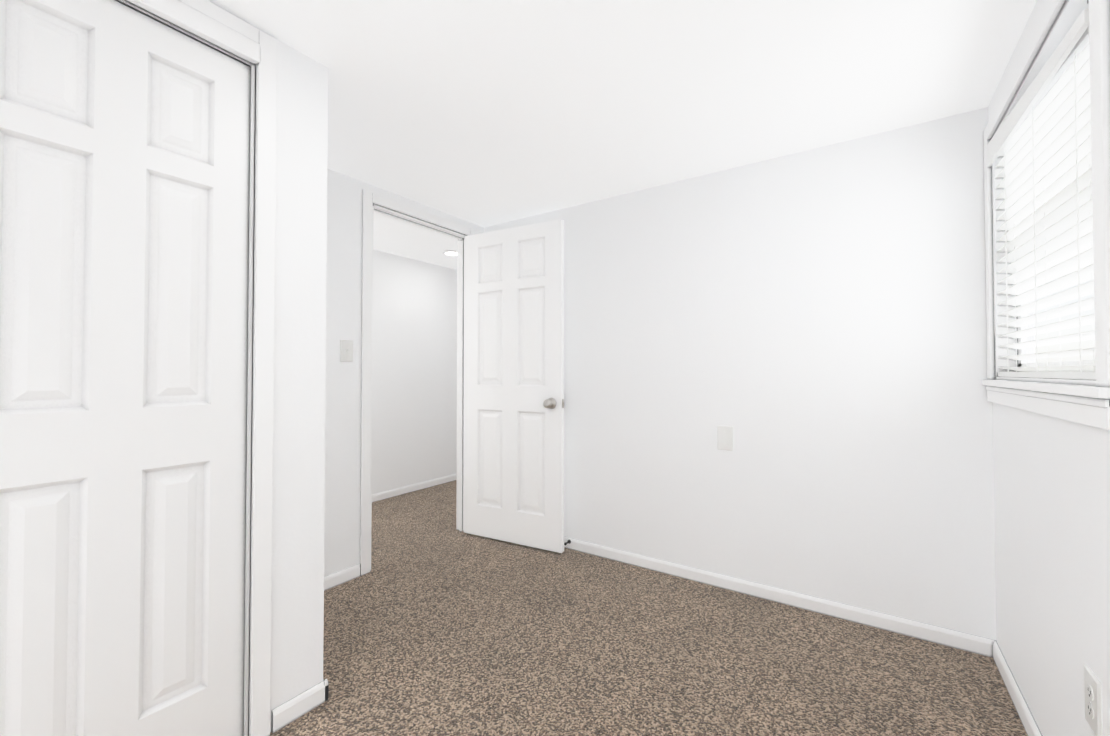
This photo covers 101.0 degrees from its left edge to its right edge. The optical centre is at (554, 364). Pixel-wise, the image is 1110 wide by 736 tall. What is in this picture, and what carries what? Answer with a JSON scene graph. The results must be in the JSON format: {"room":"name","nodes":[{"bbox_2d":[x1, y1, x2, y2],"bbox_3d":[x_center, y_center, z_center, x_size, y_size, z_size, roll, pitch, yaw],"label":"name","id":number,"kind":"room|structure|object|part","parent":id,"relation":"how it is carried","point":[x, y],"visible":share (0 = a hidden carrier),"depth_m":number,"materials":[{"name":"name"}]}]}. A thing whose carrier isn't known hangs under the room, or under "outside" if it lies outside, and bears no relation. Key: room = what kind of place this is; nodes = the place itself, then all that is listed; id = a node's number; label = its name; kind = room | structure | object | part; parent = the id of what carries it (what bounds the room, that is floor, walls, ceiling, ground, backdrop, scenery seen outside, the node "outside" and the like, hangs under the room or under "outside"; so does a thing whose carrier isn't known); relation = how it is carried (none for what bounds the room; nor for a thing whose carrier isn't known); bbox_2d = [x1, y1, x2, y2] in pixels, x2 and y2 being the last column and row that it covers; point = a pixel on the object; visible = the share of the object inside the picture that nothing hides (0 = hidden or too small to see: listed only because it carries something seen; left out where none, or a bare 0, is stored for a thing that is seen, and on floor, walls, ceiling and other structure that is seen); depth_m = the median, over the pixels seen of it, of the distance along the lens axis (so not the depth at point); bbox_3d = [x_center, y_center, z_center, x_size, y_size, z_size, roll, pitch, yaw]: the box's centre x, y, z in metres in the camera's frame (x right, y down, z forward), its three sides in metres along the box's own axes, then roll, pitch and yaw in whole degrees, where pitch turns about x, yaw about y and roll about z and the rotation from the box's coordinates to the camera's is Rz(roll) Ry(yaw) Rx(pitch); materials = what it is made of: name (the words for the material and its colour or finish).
{"room":"empty bedroom","nodes":[
{"label":"empty bedroom","id":0,"kind":"room"},
{"bbox_2d":[207,0,327,735],"bbox_3d":[-1.584,0.048,1.051,0.760,2.150,1.740,-1,-1,34],"label":"wall","id":1,"kind":"structure","parent":0,"point":[297,608],"depth_m":1.48,"materials":[{"name":"paint"}]},
{"bbox_2d":[0,0,250,735],"bbox_3d":[-1.098,0.102,1.142,0.032,2.010,0.590,-1,-1,34],"label":"closet door","id":2,"kind":"structure","parent":1,"relation":"in","point":[124,195],"depth_m":1.14,"materials":[{"name":"paint"}]},
{"bbox_2d":[115,0,255,67],"bbox_3d":[-1.270,-0.917,0.941,0.084,0.014,1.153,-1,-1,34],"label":"rail","id":3,"kind":"object","parent":1,"relation":"attached to","point":[176,28],"visible":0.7,"depth_m":1.25,"materials":[{"name":"silver metal"}]},
{"bbox_2d":[127,0,276,735],"bbox_3d":[-1.223,0.051,0.893,0.026,2.140,1.257,-1,-1,34],"label":"trim","id":4,"kind":"structure","parent":1,"relation":"attached to","point":[206,20],"depth_m":1.38,"materials":[{"name":"paint"}]},
{"bbox_2d":[244,65,255,735],"bbox_3d":[-0.948,0.112,1.395,0.088,2.033,0.012,-1,-1,34],"label":"door frame","id":5,"kind":"structure","parent":1,"relation":"attached to","point":[249,404],"depth_m":1.37,"materials":[{"name":"white wood"}]},
{"bbox_2d":[271,679,328,732],"bbox_3d":[-0.818,1.097,1.475,0.012,0.066,0.174,-1,-1,34],"label":"baseboard","id":6,"kind":"structure","parent":1,"relation":"attached to","point":[295,707],"depth_m":1.46,"materials":[{"name":"paint"}]},
{"bbox_2d":[323,679,328,700],"bbox_3d":[-1.087,1.102,1.755,0.772,0.066,0.012,-1,-1,34],"label":"baseboard","id":7,"kind":"structure","parent":1,"relation":"attached to","point":[326,685],"depth_m":1.54,"materials":[{"name":"paint"}]},
{"bbox_2d":[324,169,483,576],"bbox_3d":[-1.493,0.063,1.950,0.100,2.150,3.330,-1,-1,34],"label":"wall","id":8,"kind":"structure","parent":0,"point":[343,388],"depth_m":2.42,"materials":[{"name":"paint"}]},
{"bbox_2d":[324,564,359,590],"bbox_3d":[-1.231,1.109,2.219,0.012,0.066,0.617,-1,-1,34],"label":"baseboard","id":9,"kind":"structure","parent":8,"relation":"attached to","point":[341,577],"depth_m":2.39,"materials":[{"name":"paint"}]},
{"bbox_2d":[340,340,352,361],"bbox_3d":[-1.101,-0.069,2.426,0.017,0.118,0.074,-1,-1,34],"label":"switch plate","id":10,"kind":"object","parent":8,"relation":"attached to","point":[346,350],"visible":1,"depth_m":2.42,"materials":[{"name":"white plastic"}]},
{"bbox_2d":[360,189,475,575],"bbox_3d":[-0.850,0.099,2.885,0.114,2.108,0.876,-1,-1,34],"label":"door frame","id":11,"kind":"structure","parent":8,"relation":"attached to","point":[369,198],"depth_m":2.55,"materials":[{"name":"paint"}]},
{"bbox_2d":[464,219,563,552],"bbox_3d":[-0.284,0.130,2.966,0.769,2.025,0.165,-1,-1,28],"label":"bedroom door","id":12,"kind":"structure","parent":11,"relation":"attached to","point":[513,384],"depth_m":2.93,"materials":[{"name":"paint"}]},
{"bbox_3d":[-0.014,0.240,2.819,0.066,0.066,0.165,-1,-1,28],"label":"knob","id":13,"kind":"part","parent":12,"relation":"part of","materials":[{"name":"silver metal"}]},
{"bbox_2d":[372,249,456,493],"bbox_3d":[-1.882,0.088,3.495,0.100,2.150,5.450,-1,-1,34],"label":"wall","id":14,"kind":"structure","parent":0,"point":[414,407],"depth_m":4.24,"materials":[{"name":"paint"}]},
{"bbox_2d":[372,473,456,502],"bbox_3d":[-1.864,1.129,3.405,0.012,0.066,5.350,-1,-1,34],"label":"baseboard","id":15,"kind":"structure","parent":14,"relation":"attached to","point":[409,488],"depth_m":4.21,"materials":[{"name":"paint"}]},
{"bbox_2d":[446,252,456,255],"bbox_3d":[-0.901,-0.968,4.013,0.120,0.019,0.120,-1,-1,34],"label":"hall ceiling light","id":16,"kind":"object","parent":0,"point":[451,253],"visible":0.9,"depth_m":3.99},
{"bbox_2d":[208,0,1036,269],"bbox_3d":[-0.264,-1.031,2.354,4.080,0.050,5.550,-1,-1,34],"label":"ceiling","id":17,"kind":"structure","parent":0,"point":[484,113],"depth_m":1.66,"materials":[{"name":"paint"}]},
{"bbox_2d":[270,480,1027,735],"bbox_3d":[-0.264,1.169,2.318,4.080,0.050,5.550,-1,-1,34],"label":"floor","id":18,"kind":"structure","parent":0,"point":[436,623],"depth_m":1.76,"materials":[{"name":"carpet"}]},
{"bbox_2d":[484,107,995,639],"bbox_3d":[0.625,0.073,2.585,2.890,2.150,0.100,-1,-1,34],"label":"wall","id":19,"kind":"structure","parent":0,"point":[810,327],"depth_m":2.16,"materials":[{"name":"paint"}]},
{"bbox_2d":[717,425,732,450],"bbox_3d":[0.872,0.379,2.348,0.078,0.125,0.007,-1,-1,34],"label":"blank wall plate","id":20,"kind":"object","parent":19,"relation":"attached to","point":[724,437],"visible":1,"depth_m":2.35,"materials":[{"name":"white plastic"}]},
{"bbox_2d":[564,536,994,657],"bbox_3d":[0.593,1.114,2.522,2.690,0.066,0.012,-1,-1,34],"label":"baseboard","id":21,"kind":"structure","parent":19,"relation":"attached to","point":[976,644],"depth_m":2.13,"materials":[{"name":"paint"}]},
{"bbox_2d":[988,0,1109,735],"bbox_3d":[0.816,0.037,0.383,0.100,2.150,3.330,-1,-1,34],"label":"wall","id":22,"kind":"structure","parent":0,"point":[1052,520],"depth_m":1.23,"materials":[{"name":"paint"}]},
{"bbox_2d":[993,640,1042,735],"bbox_3d":[0.769,1.080,0.398,0.012,0.066,3.330,-1,-1,34],"label":"baseboard","id":23,"kind":"structure","parent":22,"relation":"attached to","point":[1028,721],"depth_m":1.51,"materials":[{"name":"paint"}]},
{"bbox_2d":[982,0,1109,430],"bbox_3d":[1.432,-0.396,1.325,0.130,1.068,1.090,-1,-1,34],"label":"window unit","id":24,"kind":"structure","parent":22,"relation":"in","point":[1070,13],"depth_m":1.15,"materials":[{"name":"paint"}]},
{"bbox_2d":[987,0,1095,379],"bbox_3d":[1.426,-0.410,1.342,0.074,0.899,0.951,-1,-1,34],"label":"window blind","id":25,"kind":"object","parent":24,"relation":"attached to","point":[1040,141],"visible":0.83,"depth_m":1.27,"materials":[{"name":"white plastic"}]},
{"bbox_3d":[1.431,0.031,1.325,0.052,0.018,0.938,-1,-1,34],"label":"rail","id":26,"kind":"part","parent":25,"relation":"part of","materials":[{"name":"white plastic"}]},
{"bbox_3d":[1.470,-0.410,1.306,0.035,0.901,0.946,-1,-1,34],"label":"sash frame","id":27,"kind":"part","parent":24,"relation":"part of","materials":[{"name":"white plastic"}]},
{"bbox_3d":[1.470,-0.410,1.306,0.004,0.821,0.866,-1,-1,34],"label":"glass","id":28,"kind":"part","parent":24,"relation":"part of","materials":[{"name":"clear glass"}]},
{"bbox_2d":[1084,664,1102,735],"bbox_3d":[1.181,0.743,1.006,0.008,0.125,0.078,-1,-1,34],"label":"electrical outlet plate","id":29,"kind":"object","parent":22,"relation":"attached to","point":[1093,697],"visible":1,"depth_m":0.99,"materials":[{"name":"white plastic"}]}
]}

